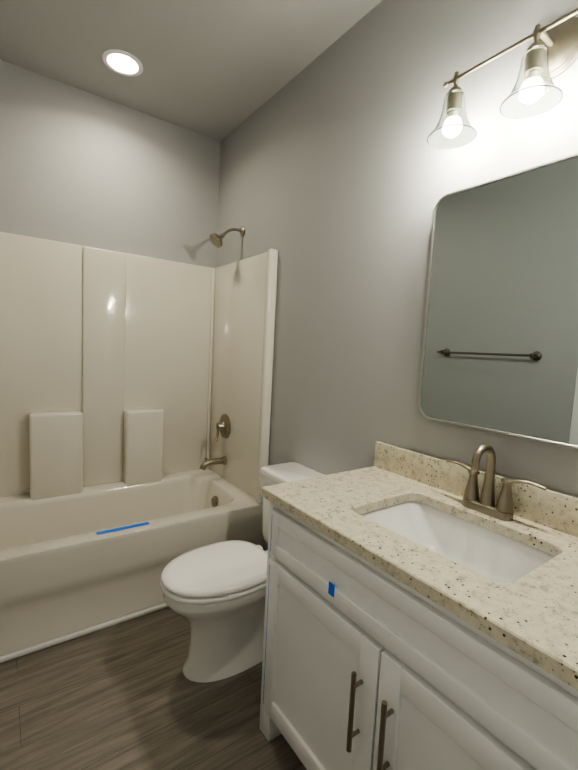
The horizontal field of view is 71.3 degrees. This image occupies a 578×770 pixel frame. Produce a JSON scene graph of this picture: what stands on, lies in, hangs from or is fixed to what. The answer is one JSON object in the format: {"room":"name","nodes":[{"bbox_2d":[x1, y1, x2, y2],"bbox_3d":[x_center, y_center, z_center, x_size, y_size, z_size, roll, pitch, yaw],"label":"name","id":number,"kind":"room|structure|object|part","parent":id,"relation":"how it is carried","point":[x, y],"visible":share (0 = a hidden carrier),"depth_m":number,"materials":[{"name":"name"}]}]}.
{"room":"bathroom","nodes":[
{"label":"bathroom","id":0,"kind":"room"},
{"bbox_2d":[0,60,220,267],"bbox_3d":[-1.191,-0.322,2.515,1.724,2.740,0.100,-1,6,-36],"label":"wall","id":1,"kind":"structure","parent":0,"point":[81,167],"depth_m":2.39,"materials":[{"name":"grey paint"}]},
{"bbox_2d":[0,607,306,769],"bbox_3d":[-0.377,1.244,1.408,1.724,0.100,3.150,-1,6,-36],"label":"floor","id":2,"kind":"structure","parent":0,"point":[127,695],"depth_m":1.46,"materials":[{"name":"brown wood"}]},
{"bbox_2d":[0,226,277,662],"bbox_3d":[-0.941,0.049,2.173,1.520,2.088,0.814,-1,6,-36],"label":"shower","id":3,"kind":"object","parent":2,"relation":"on","point":[135,402],"visible":0.96,"depth_m":2.37,"materials":[{"name":"white plastic"}]},
{"bbox_3d":[-1.165,-0.097,2.483,1.520,1.445,0.024,-1,6,-36],"label":"panel","id":4,"kind":"part","parent":3,"relation":"part of","materials":[{"name":"white plastic"}]},
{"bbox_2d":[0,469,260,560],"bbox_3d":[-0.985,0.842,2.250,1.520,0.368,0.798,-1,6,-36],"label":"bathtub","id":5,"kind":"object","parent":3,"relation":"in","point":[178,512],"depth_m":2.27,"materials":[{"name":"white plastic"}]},
{"bbox_3d":[-0.515,0.525,2.685,0.168,0.071,0.046,-1,6,-36],"label":"spout","id":6,"kind":"part","parent":3,"relation":"part of","materials":[{"name":"silver metal"}]},
{"bbox_3d":[-0.480,0.328,2.697,0.044,0.102,0.033,-1,6,-36],"label":"valve lever","id":7,"kind":"part","parent":3,"relation":"part of","materials":[{"name":"silver metal"}]},
{"bbox_3d":[-0.458,0.280,2.714,0.063,0.166,0.166,-1,6,-36],"label":"valve trim","id":8,"kind":"part","parent":3,"relation":"part of","materials":[{"name":"silver metal"}]},
{"bbox_3d":[-0.352,-0.951,2.516,0.138,0.065,0.017,-1,6,-36],"label":"shower arm","id":9,"kind":"part","parent":3,"relation":"part of"},
{"bbox_3d":[-0.335,-0.067,2.609,0.024,1.445,0.788,-1,6,-36],"label":"panel","id":10,"kind":"part","parent":3,"relation":"part of","materials":[{"name":"white plastic"}]},
{"bbox_2d":[160,462,323,681],"bbox_3d":[-0.173,0.798,1.765,0.767,0.745,0.436,-1,6,-36],"label":"toilet","id":11,"kind":"object","parent":2,"relation":"on","point":[214,594],"visible":0.65,"depth_m":1.62,"materials":[{"name":"white ceramic"}]},
{"bbox_3d":[-0.293,0.753,1.673,0.461,0.033,0.366,-1,6,-36],"label":"lid","id":12,"kind":"part","parent":11,"relation":"part of","materials":[{"name":"white plastic"}]},
{"bbox_3d":[0.059,0.630,1.910,0.208,0.333,0.422,-1,6,-36],"label":"tank","id":13,"kind":"part","parent":11,"relation":"part of","materials":[{"name":"white ceramic"}]},
{"bbox_3d":[0.066,0.444,1.892,0.224,0.040,0.436,-1,6,-36],"label":"tank lid","id":14,"kind":"part","parent":11,"relation":"part of","materials":[{"name":"white ceramic"}]},
{"bbox_2d":[259,441,577,769],"bbox_3d":[0.416,0.716,1.089,0.588,1.087,1.065,-1,6,-36],"label":"bathroom vanity","id":15,"kind":"object","parent":2,"relation":"on","point":[421,611],"visible":1,"depth_m":0.99,"materials":[{"name":"white paint"}]},
{"bbox_3d":[0.137,0.785,1.527,0.532,0.843,0.018,-1,6,-36],"label":"panel","id":16,"kind":"part","parent":15,"relation":"part of","materials":[{"name":"white paint"}]},
{"bbox_3d":[-0.049,1.158,1.403,0.075,0.106,0.042,-1,6,-36],"label":"leg","id":17,"kind":"part","parent":15,"relation":"part of","materials":[{"name":"white paint"}]},
{"bbox_3d":[0.068,0.850,1.158,0.007,0.411,0.365,-1,6,-36],"label":"door panel","id":18,"kind":"part","parent":15,"relation":"part of","materials":[{"name":"white paint"}]},
{"bbox_3d":[0.076,0.619,1.135,0.019,0.058,0.363,-1,6,-36],"label":"door rail","id":19,"kind":"part","parent":15,"relation":"part of","materials":[{"name":"white paint"}]},
{"bbox_3d":[0.159,0.850,0.982,0.030,0.009,0.010,-1,6,-36],"label":"pull post","id":20,"kind":"part","parent":15,"relation":"part of","materials":[{"name":"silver metal"}]},
{"bbox_3d":[0.165,0.720,0.971,0.030,0.009,0.010,-1,6,-36],"label":"pull post","id":21,"kind":"part","parent":15,"relation":"part of","materials":[{"name":"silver metal"}]},
{"bbox_3d":[0.213,0.859,0.906,0.030,0.009,0.010,-1,6,-36],"label":"pull post","id":22,"kind":"part","parent":15,"relation":"part of","materials":[{"name":"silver metal"}]},
{"bbox_3d":[0.220,0.730,0.895,0.030,0.009,0.010,-1,6,-36],"label":"pull post","id":23,"kind":"part","parent":15,"relation":"part of","materials":[{"name":"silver metal"}]},
{"bbox_3d":[0.240,0.504,0.939,0.020,0.168,0.994,-1,6,-36],"label":"frame","id":24,"kind":"part","parent":15,"relation":"part of","materials":[{"name":"white paint"}]},
{"bbox_3d":[0.225,0.469,0.924,0.019,0.042,0.878,-1,6,-36],"label":"false drawer rail","id":25,"kind":"part","parent":15,"relation":"part of","materials":[{"name":"white paint"}]},
{"bbox_3d":[0.226,0.521,0.931,0.008,0.067,0.880,-1,6,-36],"label":"false drawer panel","id":26,"kind":"part","parent":15,"relation":"part of","materials":[{"name":"white paint"}]},
{"bbox_3d":[0.348,0.899,0.767,0.007,0.411,0.365,-1,6,-36],"label":"door panel","id":27,"kind":"part","parent":15,"relation":"part of","materials":[{"name":"white paint"}]},
{"bbox_2d":[360,501,554,582],"bbox_3d":[0.426,0.493,1.105,0.354,0.156,0.500,-1,6,-36],"label":"sink","id":28,"kind":"object","parent":15,"relation":"in","point":[496,554],"depth_m":1.22,"materials":[{"name":"white ceramic"}]},
{"bbox_3d":[0.357,0.668,0.745,0.019,0.058,0.363,-1,6,-36],"label":"door rail","id":29,"kind":"part","parent":15,"relation":"part of","materials":[{"name":"white paint"}]},
{"bbox_2d":[446,443,546,521],"bbox_3d":[0.571,0.276,1.184,0.123,0.214,0.300,-1,6,-36],"label":"faucet","id":30,"kind":"object","parent":15,"relation":"on","point":[484,509],"depth_m":1.19,"materials":[{"name":"silver metal"}]},
{"bbox_2d":[0,0,381,141],"bbox_3d":[-0.236,-1.581,1.156,1.724,0.100,3.150,-1,6,-36],"label":"ceiling","id":31,"kind":"structure","parent":0,"point":[220,70],"depth_m":1.92,"materials":[{"name":"grey paint"}]},
{"bbox_2d":[102,49,142,76],"bbox_3d":[-0.846,-1.637,2.054,0.194,0.008,0.194,-1,6,-36],"label":"recessed light","id":32,"kind":"object","parent":31,"relation":"in","point":[122,62],"visible":1,"depth_m":2.05,"materials":[{"name":"white paint"}]},
{"bbox_2d":[216,0,577,550],"bbox_3d":[0.354,-0.177,1.755,0.100,2.740,3.150,-1,6,-36],"label":"wall","id":33,"kind":"structure","parent":0,"point":[340,177],"depth_m":1.67,"materials":[{"name":"grey paint"}]},
{"bbox_2d":[374,441,577,536],"bbox_3d":[0.666,0.334,1.221,0.020,0.102,1.065,-1,6,-36],"label":"backsplash","id":34,"kind":"structure","parent":33,"relation":"attached to","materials":[{"name":"beige stone"}]},
{"bbox_2d":[418,153,577,448],"bbox_3d":[0.673,-0.236,1.197,0.024,0.772,0.610,-1,6,-36],"label":"mirror","id":35,"kind":"object","parent":33,"relation":"attached to","point":[500,347],"visible":1,"depth_m":1.21,"materials":[{"name":"grey mirror"}]},
{"bbox_2d":[427,8,577,148],"bbox_3d":[0.661,-0.872,1.072,0.176,0.246,0.610,-1,6,-36],"label":"sconce","id":36,"kind":"object","parent":33,"relation":"attached to","point":[550,54],"visible":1,"depth_m":1.09,"materials":[{"name":"clear glass"}]},
{"bbox_3d":[0.511,-0.836,1.256,0.146,0.127,0.146,-1,6,-36],"label":"lamp shade","id":37,"kind":"part","parent":36,"relation":"part of","materials":[{"name":"clear glass"}]},
{"bbox_3d":[0.509,-0.802,1.259,0.056,0.049,0.056,-1,6,-36],"label":"bulb","id":38,"kind":"part","parent":36,"relation":"part of","materials":[{"name":"white glass"}]},
{"bbox_2d":[448,76,462,91],"bbox_3d":[0.514,-0.898,1.250,0.048,0.104,0.048,-1,6,-36],"label":"socket","id":39,"kind":"object","parent":36,"relation":"attached to","point":[455,80],"depth_m":1.24,"materials":[{"name":"silver metal"}]},
{"bbox_3d":[0.646,-0.813,1.068,0.146,0.127,0.146,-1,6,-36],"label":"lamp shade","id":40,"kind":"part","parent":36,"relation":"part of","materials":[{"name":"clear glass"}]},
{"bbox_3d":[0.644,-0.778,1.071,0.056,0.049,0.056,-1,6,-36],"label":"bulb","id":41,"kind":"part","parent":36,"relation":"part of","materials":[{"name":"white glass"}]},
{"bbox_2d":[526,29,544,50],"bbox_3d":[0.649,-0.875,1.063,0.048,0.104,0.048,-1,6,-36],"label":"socket","id":42,"kind":"object","parent":36,"relation":"attached to","point":[537,45],"depth_m":1.05,"materials":[{"name":"silver metal"}]},
{"bbox_3d":[0.684,-0.922,1.072,0.069,0.016,0.016,-1,6,-36],"label":"arm","id":43,"kind":"part","parent":36,"relation":"part of"}
]}

